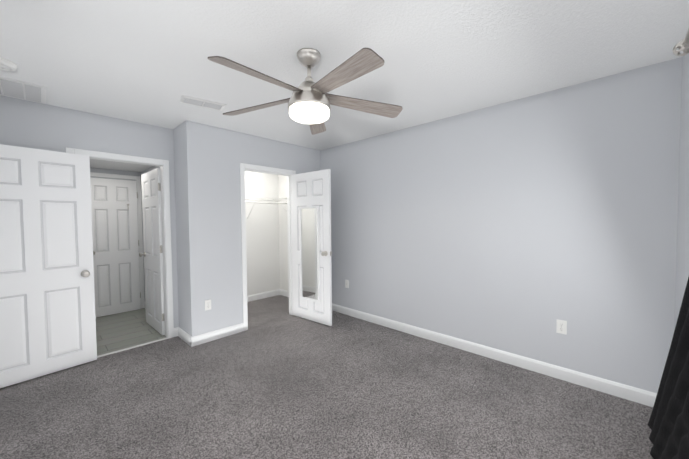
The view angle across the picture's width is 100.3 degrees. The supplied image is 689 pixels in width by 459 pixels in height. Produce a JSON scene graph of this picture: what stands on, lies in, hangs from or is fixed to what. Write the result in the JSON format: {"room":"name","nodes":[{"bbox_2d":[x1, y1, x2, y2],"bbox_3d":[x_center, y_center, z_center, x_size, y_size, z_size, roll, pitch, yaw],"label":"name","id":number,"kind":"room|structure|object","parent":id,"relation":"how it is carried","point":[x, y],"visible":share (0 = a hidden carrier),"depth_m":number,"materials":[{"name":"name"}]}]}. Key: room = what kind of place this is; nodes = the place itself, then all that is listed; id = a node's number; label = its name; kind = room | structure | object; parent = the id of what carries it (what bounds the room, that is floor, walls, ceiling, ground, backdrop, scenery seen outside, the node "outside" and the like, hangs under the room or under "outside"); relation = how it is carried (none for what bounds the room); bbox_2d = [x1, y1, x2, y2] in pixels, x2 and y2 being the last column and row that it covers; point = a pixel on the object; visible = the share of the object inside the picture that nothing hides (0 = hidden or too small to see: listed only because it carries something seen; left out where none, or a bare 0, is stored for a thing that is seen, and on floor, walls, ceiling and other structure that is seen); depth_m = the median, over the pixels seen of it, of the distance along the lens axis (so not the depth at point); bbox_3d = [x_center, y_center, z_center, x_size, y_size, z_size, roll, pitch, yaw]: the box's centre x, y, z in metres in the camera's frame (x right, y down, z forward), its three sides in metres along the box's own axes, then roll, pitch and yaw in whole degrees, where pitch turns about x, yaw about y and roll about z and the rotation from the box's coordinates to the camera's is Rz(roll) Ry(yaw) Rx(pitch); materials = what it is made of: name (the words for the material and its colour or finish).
{"room":"empty bedroom","nodes":[
{"label":"empty bedroom","id":0,"kind":"room"},
{"bbox_2d":[0,95,178,327],"bbox_3d":[-2.580,0.072,2.894,0.110,2.455,1.560,1,3,43],"label":"wall","id":1,"kind":"structure","parent":0,"point":[31,124],"depth_m":2.83,"materials":[{"name":"grey paint"}]},
{"bbox_2d":[0,144,96,387],"bbox_3d":[-2.717,0.299,2.509,0.165,2.000,0.802,1,2,38],"label":"door","id":2,"kind":"structure","parent":1,"relation":"in","point":[47,311],"depth_m":2.55,"materials":[{"name":"white wood"}]},
{"bbox_2d":[65,147,173,337],"bbox_3d":[-2.379,0.250,3.111,0.142,2.082,0.864,1,3,43],"label":"trim","id":3,"kind":"structure","parent":1,"relation":"attached to","point":[163,165],"depth_m":3.34,"materials":[{"name":"white wood"}]},
{"bbox_2d":[139,168,164,335],"bbox_3d":[-2.448,0.269,3.675,0.746,2.000,0.165,1,3,42],"label":"hall door","id":4,"kind":"structure","parent":1,"relation":"in","point":[152,244],"depth_m":3.61,"materials":[{"name":"white wood"}]},
{"bbox_2d":[90,167,144,297],"bbox_3d":[-3.609,0.038,4.187,0.110,2.455,1.100,1,3,43],"label":"wall","id":5,"kind":"structure","parent":0,"point":[111,171],"depth_m":4.32,"materials":[{"name":"grey paint"}]},
{"bbox_2d":[90,177,140,316],"bbox_3d":[-3.406,0.258,4.250,0.100,2.000,0.622,1,3,43],"label":"hall door","id":6,"kind":"structure","parent":5,"relation":"in","point":[115,244],"depth_m":4.27,"materials":[{"name":"white wood"}]},
{"bbox_2d":[90,172,144,308],"bbox_3d":[-3.441,0.221,4.276,0.016,2.082,0.734,1,3,43],"label":"door frame","id":7,"kind":"structure","parent":5,"relation":"attached to","point":[140,235],"depth_m":4.50,"materials":[{"name":"white wood"}]},
{"bbox_2d":[90,159,151,171],"bbox_3d":[-2.987,-1.024,3.628,1.526,0.305,0.990,1,3,43],"label":"ceiling soffit","id":8,"kind":"structure","parent":0,"point":[105,164],"depth_m":3.98,"materials":[{"name":"white paint"}]},
{"bbox_2d":[96,308,165,355],"bbox_3d":[-3.004,1.331,3.666,1.746,0.094,1.100,1,3,43],"label":"floor","id":9,"kind":"structure","parent":0,"point":[120,331],"depth_m":3.61,"materials":[{"name":"grey wood"}]},
{"bbox_2d":[97,337,168,357],"bbox_3d":[-2.337,1.290,3.114,0.042,0.010,0.780,1,3,43],"label":"threshold","id":10,"kind":"object","parent":9,"relation":"on","point":[131,347],"depth_m":3.13,"materials":[{"name":"white"}]},
{"bbox_2d":[141,120,201,336],"bbox_3d":[-2.439,0.037,3.911,2.187,2.455,0.110,1,3,43],"label":"wall","id":11,"kind":"structure","parent":0,"point":[185,137],"depth_m":3.19,"materials":[{"name":"grey paint"}]},
{"bbox_2d":[174,327,189,345],"bbox_3d":[-1.852,1.228,3.307,0.418,0.105,0.030,1,3,43],"label":"baseboard","id":12,"kind":"structure","parent":11,"relation":"attached to","point":[178,331],"depth_m":3.34,"materials":[{"name":"white wood"}]},
{"bbox_2d":[197,123,319,333],"bbox_3d":[-1.028,0.026,3.890,0.110,2.455,1.803,1,3,43],"label":"wall","id":13,"kind":"structure","parent":0,"point":[223,154],"depth_m":3.41,"materials":[{"name":"grey paint"}]},
{"bbox_2d":[205,299,210,310],"bbox_3d":[-1.551,0.859,3.270,0.009,0.115,0.070,1,3,43],"label":"outlet","id":14,"kind":"object","parent":13,"relation":"attached to","point":[207,304],"visible":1,"depth_m":3.27,"materials":[{"name":"white plastic"}]},
{"bbox_2d":[190,323,243,346],"bbox_3d":[-1.469,1.223,3.363,0.014,0.105,0.607,1,3,43],"label":"baseboard","id":15,"kind":"structure","parent":13,"relation":"attached to","point":[227,331],"depth_m":3.34,"materials":[{"name":"white wood"}]},
{"bbox_2d":[240,163,295,330],"bbox_3d":[-1.029,0.243,3.898,0.035,2.020,0.710,1,3,43],"label":"door frame","id":16,"kind":"structure","parent":13,"relation":"attached to","point":[289,215],"depth_m":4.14,"materials":[{"name":"white wood"}]},
{"bbox_2d":[291,169,331,325],"bbox_3d":[-0.458,0.234,3.883,0.716,2.000,0.165,1,2,38],"label":"closet door","id":17,"kind":"structure","parent":13,"relation":"in","point":[311,244],"depth_m":3.83,"materials":[{"name":"white wood"}]},
{"bbox_2d":[245,171,279,295],"bbox_3d":[-1.829,0.005,4.726,0.110,2.455,1.913,1,3,43],"label":"wall","id":18,"kind":"structure","parent":0,"point":[262,248],"depth_m":5.05,"materials":[{"name":"white paint"}]},
{"bbox_2d":[245,197,272,218],"bbox_3d":[-1.712,-0.339,4.525,0.325,0.335,1.802,1,3,43],"label":"wire closet shelf","id":19,"kind":"object","parent":18,"relation":"attached to","point":[269,199],"depth_m":4.74,"materials":[{"name":"white metal"}]},
{"bbox_2d":[247,289,279,301],"bbox_3d":[-1.812,1.182,4.683,0.014,0.105,1.803,1,3,43],"label":"baseboard","id":20,"kind":"structure","parent":18,"relation":"attached to","point":[254,297],"depth_m":5.07,"materials":[{"name":"white wood"}]},
{"bbox_2d":[0,295,652,458],"bbox_3d":[-0.640,1.349,2.426,5.044,0.100,3.693,1,3,43],"label":"floor","id":21,"kind":"structure","parent":0,"point":[281,383],"depth_m":2.14,"materials":[{"name":"grey carpet"}]},
{"bbox_2d":[0,0,688,149],"bbox_3d":[-0.997,-1.212,2.658,5.964,0.100,3.693,1,3,43],"label":"ceiling","id":22,"kind":"structure","parent":0,"point":[148,62],"depth_m":1.85,"materials":[{"name":"white paint"}]},
{"bbox_2d":[0,57,16,70],"bbox_3d":[-2.300,-1.107,1.927,0.140,0.038,0.140,1,3,43],"label":"smoke detector","id":23,"kind":"object","parent":22,"relation":"attached to","point":[7,65],"visible":1,"depth_m":1.93,"materials":[{"name":"white plastic"}]},
{"bbox_2d":[0,77,45,103],"bbox_3d":[-2.721,-1.129,2.275,0.460,0.009,0.500,1,3,43],"label":"ceiling vent","id":24,"kind":"object","parent":22,"relation":"in","point":[12,88],"visible":1,"depth_m":2.34,"materials":[{"name":"white metal"}]},
{"bbox_2d":[180,95,225,110],"bbox_3d":[-1.295,-1.154,2.638,0.360,0.008,0.170,-2,2,-35],"label":"ceiling vent","id":25,"kind":"object","parent":22,"relation":"in","point":[201,102],"visible":1,"depth_m":2.62,"materials":[{"name":"white metal"}]},
{"bbox_2d":[207,48,402,134],"bbox_3d":[-0.240,-0.932,1.853,1.276,0.420,1.263,1,3,43],"label":"ceiling fan","id":26,"kind":"object","parent":22,"relation":"hanging from","point":[310,101],"visible":1,"depth_m":1.79,"materials":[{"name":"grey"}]},
{"bbox_2d":[278,57,681,392],"bbox_3d":[0.621,0.019,3.645,4.934,2.455,0.110,1,3,43],"label":"wall","id":27,"kind":"structure","parent":0,"point":[521,226],"depth_m":2.57,"materials":[{"name":"grey paint"}]},
{"bbox_2d":[273,197,286,210],"bbox_3d":[-0.828,-0.352,4.699,0.720,0.335,0.332,1,3,43],"label":"wire closet shelf","id":28,"kind":"object","parent":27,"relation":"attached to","point":[285,198],"depth_m":4.82,"materials":[{"name":"white metal"}]},
{"bbox_2d":[280,289,288,296],"bbox_3d":[-0.813,1.164,4.966,1.020,0.105,0.014,1,3,43],"label":"baseboard","id":29,"kind":"structure","parent":27,"relation":"attached to","point":[282,292],"depth_m":5.22,"materials":[{"name":"white wood"}]},
{"bbox_2d":[345,280,348,287],"bbox_3d":[0.033,0.786,4.149,0.070,0.115,0.012,1,3,43],"label":"outlet","id":30,"kind":"object","parent":27,"relation":"attached to","point":[346,283],"visible":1,"depth_m":4.15,"materials":[{"name":"white plastic"}]},
{"bbox_2d":[332,303,656,406],"bbox_3d":[0.968,1.204,3.279,3.667,0.105,0.014,1,3,43],"label":"baseboard","id":31,"kind":"structure","parent":27,"relation":"attached to","point":[634,394],"depth_m":2.64,"materials":[{"name":"white wood"}]},
{"bbox_2d":[556,319,566,334],"bbox_3d":[1.840,0.827,2.438,0.070,0.115,0.009,1,3,43],"label":"outlet","id":32,"kind":"object","parent":27,"relation":"attached to","point":[561,326],"visible":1,"depth_m":2.44,"materials":[{"name":"white plastic"}]},
{"bbox_2d":[674,53,688,329],"bbox_3d":[1.101,0.115,0.647,0.110,2.455,3.583,1,3,43],"label":"wall","id":33,"kind":"structure","parent":0,"point":[682,264],"depth_m":1.83,"materials":[{"name":"grey paint"}]},
{"bbox_2d":[672,28,688,55],"bbox_3d":[0.812,-0.798,0.492,0.126,0.079,2.296,1,3,43],"label":"curtain rod","id":34,"kind":"object","parent":33,"relation":"attached to","point":[682,45],"visible":1,"depth_m":1.31,"materials":[{"name":"silver metal"}]},
{"bbox_2d":[647,277,688,458],"bbox_3d":[1.280,0.270,1.074,0.070,2.090,2.100,1,3,43],"label":"curtain","id":35,"kind":"object","parent":34,"relation":"hanging from","point":[668,424],"visible":1,"depth_m":1.20,"materials":[{"name":"black fabric"}]}
]}

